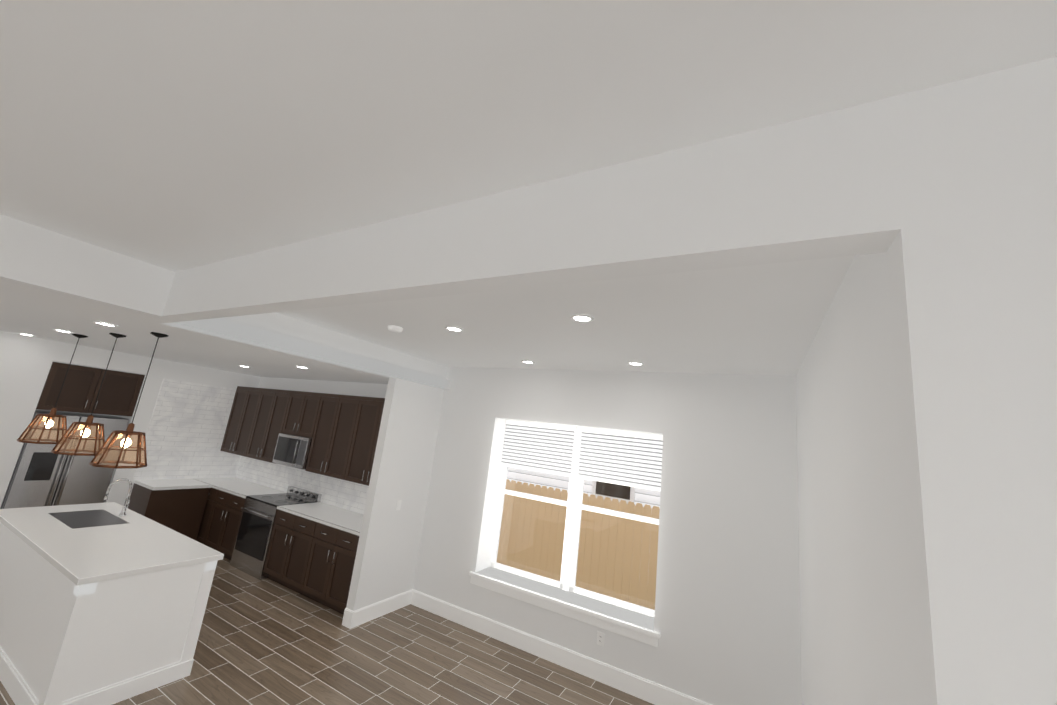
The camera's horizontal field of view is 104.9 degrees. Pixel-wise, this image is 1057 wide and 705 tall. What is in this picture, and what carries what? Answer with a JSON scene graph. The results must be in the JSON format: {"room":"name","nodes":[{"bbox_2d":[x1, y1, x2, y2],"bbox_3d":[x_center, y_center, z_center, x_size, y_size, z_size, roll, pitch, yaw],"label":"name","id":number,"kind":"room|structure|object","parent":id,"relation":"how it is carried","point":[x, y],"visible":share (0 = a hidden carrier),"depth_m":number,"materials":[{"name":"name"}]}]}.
{"room":"kitchen","nodes":[
{"label":"kitchen","id":0,"kind":"room"},
{"bbox_2d":[0,214,175,316],"bbox_3d":[-3.132,-0.779,1.740,0.142,0.480,2.590,0,-13,29],"label":"header beam","id":1,"kind":"structure","parent":0,"point":[36,257],"depth_m":2.42,"materials":[{"name":"paint"}]},
{"bbox_2d":[0,331,260,506],"bbox_3d":[-6.523,1.106,4.831,0.128,2.720,5.780,0,-13,29],"label":"wall","id":2,"kind":"structure","parent":0,"point":[182,415],"depth_m":6.18,"materials":[{"name":"paint"}]},
{"bbox_2d":[36,362,144,415],"bbox_3d":[-6.266,0.531,5.779,0.655,0.620,0.942,0,-13,29],"label":"upper cabinet","id":3,"kind":"object","parent":2,"relation":"attached to","point":[119,392],"visible":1,"depth_m":5.59,"materials":[{"name":"brown wood"}]},
{"bbox_2d":[161,312,400,376],"bbox_3d":[-2.149,-0.190,4.020,0.120,0.480,2.250,0,-13,29],"label":"beam","id":4,"kind":"structure","parent":0,"point":[281,324],"depth_m":4.00,"materials":[{"name":"paint"}]},
{"bbox_2d":[236,377,387,514],"bbox_3d":[-4.042,1.745,6.746,5.820,2.820,0.128,0,-13,29],"label":"wall","id":5,"kind":"structure","parent":0,"point":[344,494],"depth_m":6.39,"materials":[{"name":"paint"}]},
{"bbox_2d":[220,386,263,455],"bbox_3d":[-4.773,1.180,7.019,0.808,1.120,0.349,0,-13,29],"label":"upper cabinet","id":6,"kind":"object","parent":5,"relation":"attached to","point":[238,431],"depth_m":6.87,"materials":[{"name":"brown wood"}]},
{"bbox_2d":[244,388,291,461],"bbox_3d":[-4.066,1.183,6.628,0.808,1.120,0.349,0,-13,29],"label":"upper cabinet","id":7,"kind":"object","parent":5,"relation":"attached to","point":[273,406],"depth_m":6.49,"materials":[{"name":"brown wood"}]},
{"bbox_2d":[272,391,319,465],"bbox_3d":[-3.379,1.185,6.248,0.763,1.120,0.349,0,-13,29],"label":"upper cabinet","id":8,"kind":"object","parent":5,"relation":"attached to","point":[300,418],"depth_m":6.14,"materials":[{"name":"brown wood"}]},
{"bbox_2d":[272,433,311,468],"bbox_3d":[-3.434,1.490,6.149,0.752,0.435,0.427,0,-13,29],"label":"microwave","id":9,"kind":"object","parent":8,"relation":"attached to","point":[292,450],"visible":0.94,"depth_m":5.97,"materials":[{"name":"silver metal"}]},
{"bbox_2d":[305,393,359,479],"bbox_3d":[-2.673,1.188,5.857,0.849,1.120,0.349,0,-13,29],"label":"upper cabinet","id":10,"kind":"object","parent":5,"relation":"attached to","point":[342,431],"depth_m":5.70,"materials":[{"name":"brown wood"}]},
{"bbox_2d":[344,396,384,485],"bbox_3d":[-1.931,1.190,5.447,0.848,1.120,0.349,0,-13,29],"label":"upper cabinet","id":11,"kind":"object","parent":5,"relation":"attached to","point":[368,419],"depth_m":5.39,"materials":[{"name":"brown wood"}]},
{"bbox_2d":[0,557,653,704],"bbox_3d":[-4.367,2.072,1.222,13.800,0.120,10.450,0,-13,29],"label":"floor","id":12,"kind":"structure","parent":0,"point":[267,641],"depth_m":3.80,"materials":[{"name":"brown tile"}]},
{"bbox_2d":[0,410,128,508],"bbox_3d":[-6.477,1.742,5.566,0.861,1.790,0.910,0,-13,29],"label":"fridge","id":13,"kind":"object","parent":12,"relation":"on","point":[43,475],"visible":0.5,"depth_m":5.36,"materials":[{"name":"silver metal"}]},
{"bbox_2d":[0,478,223,704],"bbox_3d":[-3.951,1.899,3.676,2.480,1.302,0.890,0,-13,29],"label":"kitchen island","id":14,"kind":"object","parent":12,"relation":"on","point":[103,603],"visible":1,"depth_m":3.11,"materials":[{"name":"white paint"}]},
{"bbox_2d":[103,478,132,515],"bbox_3d":[-4.234,1.499,4.202,0.099,0.376,0.212,0,-13,29],"label":"faucet","id":15,"kind":"object","parent":14,"relation":"on","point":[123,513],"depth_m":4.24,"materials":[{"name":"silver metal"}]},
{"bbox_2d":[204,486,287,559],"bbox_3d":[-4.305,2.599,6.209,0.807,0.880,0.630,0,-13,29],"label":"base cabinet","id":16,"kind":"object","parent":12,"relation":"on","point":[223,526],"depth_m":5.98,"materials":[{"name":"brown wood"}]},
{"bbox_2d":[230,486,321,579],"bbox_3d":[-3.623,2.521,5.813,0.760,1.030,0.700,0,-13,29],"label":"range","id":17,"kind":"object","parent":12,"relation":"on","point":[252,541],"visible":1,"depth_m":5.58,"materials":[{"name":"silver metal"}]},
{"bbox_2d":[263,502,351,593],"bbox_3d":[-2.909,2.604,5.437,0.847,0.880,0.630,0,-13,29],"label":"base cabinet","id":18,"kind":"object","parent":12,"relation":"on","point":[286,562],"depth_m":5.20,"materials":[{"name":"brown wood"}]},
{"bbox_2d":[300,514,362,614],"bbox_3d":[-2.168,2.607,5.027,0.847,0.880,0.630,0,-13,29],"label":"base cabinet","id":19,"kind":"object","parent":12,"relation":"on","point":[312,551],"depth_m":4.79,"materials":[{"name":"brown wood"}]},
{"bbox_2d":[346,352,447,610],"bbox_3d":[-1.565,1.498,5.087,0.120,3.200,0.900,0,-13,29],"label":"wall","id":20,"kind":"structure","parent":0,"point":[386,559],"depth_m":4.94,"materials":[{"name":"paint"}]},
{"bbox_2d":[346,589,413,628],"bbox_3d":[-1.697,2.970,4.737,0.036,0.165,0.896,0,-13,29],"label":"baseboard","id":21,"kind":"structure","parent":20,"relation":"attached to","point":[355,618],"depth_m":4.65,"materials":[{"name":"white paint"}]},
{"bbox_2d":[154,97,900,321],"bbox_3d":[-0.829,-0.459,1.972,3.950,0.480,0.120,0,-13,29],"label":"header beam","id":22,"kind":"structure","parent":0,"point":[822,186],"depth_m":1.28,"materials":[{"name":"paint"}]},
{"bbox_2d":[0,0,1056,389],"bbox_3d":[-3.525,-0.635,2.881,13.650,0.570,8.090,0,-13,29],"label":"ceiling","id":23,"kind":"structure","parent":0,"point":[176,134],"depth_m":1.16,"materials":[{"name":"paint"}]},
{"bbox_2d":[17,334,87,443],"bbox_3d":[-4.856,0.361,4.231,0.327,1.130,0.327,0,-13,29],"label":"pendant light","id":24,"kind":"object","parent":23,"relation":"hanging from","point":[49,423],"visible":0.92,"depth_m":4.14,"materials":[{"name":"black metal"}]},
{"bbox_2d":[51,329,73,333],"bbox_3d":[-4.766,-0.217,4.163,0.160,0.008,0.160,0,-13,29],"label":"recessed light","id":25,"kind":"object","parent":23,"relation":"in","point":[62,331],"visible":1,"depth_m":4.14,"materials":[{"name":"white plastic"}]},
{"bbox_2d":[51,333,125,455],"bbox_3d":[-4.041,0.373,3.825,0.327,1.130,0.327,0,-13,29],"label":"pendant light","id":26,"kind":"object","parent":23,"relation":"hanging from","point":[85,432],"visible":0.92,"depth_m":3.74,"materials":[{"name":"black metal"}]},
{"bbox_2d":[92,321,118,326],"bbox_3d":[-3.496,-0.233,3.360,0.160,0.008,0.160,0,-13,29],"label":"recessed light","id":27,"kind":"object","parent":23,"relation":"in","point":[104,324],"visible":0.98,"depth_m":3.35,"materials":[{"name":"white plastic"}]},
{"bbox_2d":[89,332,168,468],"bbox_3d":[-3.313,0.385,3.467,0.327,1.130,0.327,0,-13,29],"label":"pendant light","id":28,"kind":"object","parent":23,"relation":"hanging from","point":[129,432],"visible":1,"depth_m":3.38,"materials":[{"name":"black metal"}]},
{"bbox_2d":[276,255,854,375],"bbox_3d":[0.029,-0.192,3.464,4.230,0.120,3.350,0,-13,29],"label":"ceiling","id":29,"kind":"structure","parent":0,"point":[765,319],"depth_m":2.89,"materials":[{"name":"paint"}]},
{"bbox_2d":[388,325,402,331],"bbox_3d":[-1.211,-0.212,3.690,0.132,0.036,0.132,0,-13,29],"label":"smoke detector","id":30,"kind":"object","parent":29,"relation":"attached to","point":[393,328],"visible":1,"depth_m":3.65,"materials":[{"name":"white plastic"}]},
{"bbox_2d":[445,326,463,331],"bbox_3d":[-0.634,-0.200,3.474,0.160,0.008,0.160,0,-13,29],"label":"recessed light","id":31,"kind":"object","parent":29,"relation":"in","point":[454,328],"visible":0.96,"depth_m":3.47,"materials":[{"name":"white plastic"}]},
{"bbox_2d":[521,360,534,363],"bbox_3d":[-0.008,0.108,4.606,0.160,0.008,0.160,0,-13,29],"label":"recessed light","id":32,"kind":"object","parent":29,"relation":"in","point":[527,361],"visible":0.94,"depth_m":4.59,"materials":[{"name":"white plastic"}]},
{"bbox_2d":[570,314,593,321],"bbox_3d":[0.363,-0.231,2.755,0.160,0.008,0.160,0,-13,29],"label":"recessed light","id":33,"kind":"object","parent":29,"relation":"in","point":[581,318],"visible":0.98,"depth_m":2.75,"materials":[{"name":"white plastic"}]},
{"bbox_2d":[628,362,643,365],"bbox_3d":[1.059,0.112,4.016,0.160,0.008,0.160,0,-13,29],"label":"recessed light","id":34,"kind":"object","parent":29,"relation":"in","point":[636,363],"visible":0.98,"depth_m":4.01,"materials":[{"name":"white plastic"}]},
{"bbox_2d":[413,367,801,704],"bbox_3d":[0.597,1.658,4.625,4.350,3.200,0.420,0,-13,29],"label":"wall","id":35,"kind":"structure","parent":0,"point":[726,623],"depth_m":3.91,"materials":[{"name":"paint"}]},
{"bbox_2d":[410,590,711,704],"bbox_3d":[0.320,3.083,4.133,4.110,0.165,0.016,0,-13,29],"label":"baseboard","id":36,"kind":"structure","parent":35,"relation":"attached to","point":[654,693],"depth_m":4.13,"materials":[{"name":"white paint"}]},
{"bbox_2d":[469,567,659,646],"bbox_3d":[0.333,2.693,4.412,2.180,0.120,0.370,0,-13,29],"label":"window sill","id":37,"kind":"structure","parent":35,"relation":"attached to","point":[640,632],"depth_m":4.24,"materials":[{"name":"white paint"}]},
{"bbox_2d":[491,421,658,616],"bbox_3d":[0.536,1.795,4.774,2.060,1.820,0.080,0,-13,29],"label":"window","id":38,"kind":"structure","parent":35,"relation":"in","point":[575,508],"depth_m":4.70,"materials":[{"name":"white paint"}]},
{"bbox_2d":[500,420,662,490],"bbox_3d":[0.573,1.181,4.838,2.040,0.585,0.050,0,-13,29],"label":"blinds","id":39,"kind":"object","parent":38,"relation":"attached to","point":[618,458],"visible":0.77,"depth_m":4.75,"materials":[{"name":"white plastic"}]},
{"bbox_2d":[597,631,603,646],"bbox_3d":[0.708,2.815,3.997,0.072,0.115,0.008,0,-13,29],"label":"electrical outlet plate","id":40,"kind":"object","parent":35,"relation":"attached to","point":[600,638],"visible":1,"depth_m":3.99,"materials":[{"name":"white plastic"}]},
{"bbox_2d":[796,252,916,704],"bbox_3d":[1.608,1.250,2.081,0.120,3.200,3.150,0,-13,29],"label":"wall","id":41,"kind":"structure","parent":0,"point":[856,632],"depth_m":1.58,"materials":[{"name":"paint"}]},
{"bbox_2d":[886,56,1056,704],"bbox_3d":[1.570,0.873,0.285,1.890,3.200,0.120,0,-13,29],"label":"wall","id":42,"kind":"structure","parent":0,"point":[971,253],"depth_m":0.81,"materials":[{"name":"paint"}]},
{"label":"outside","id":43,"kind":"structure","parent":0,"visible":0},
{"bbox_3d":[3.411,5.507,10.554,32.000,0.150,14.350,0,-13,29],"label":"ground","id":44,"kind":"structure","parent":43,"visible":0},
{"bbox_2d":[497,479,659,609],"bbox_3d":[1.557,3.559,7.174,20.015,1.850,0.146,0,-13,29],"label":"fence","id":45,"kind":"object","parent":44,"relation":"on","point":[596,521],"depth_m":7.36,"materials":[{"name":"brown wood"}]},
{"bbox_2d":[507,425,662,576],"bbox_3d":[4.229,1.638,12.008,25.000,8.150,7.200,0,-13,29],"label":"house","id":46,"kind":"structure","parent":44,"relation":"on","point":[532,478],"depth_m":9.51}
]}

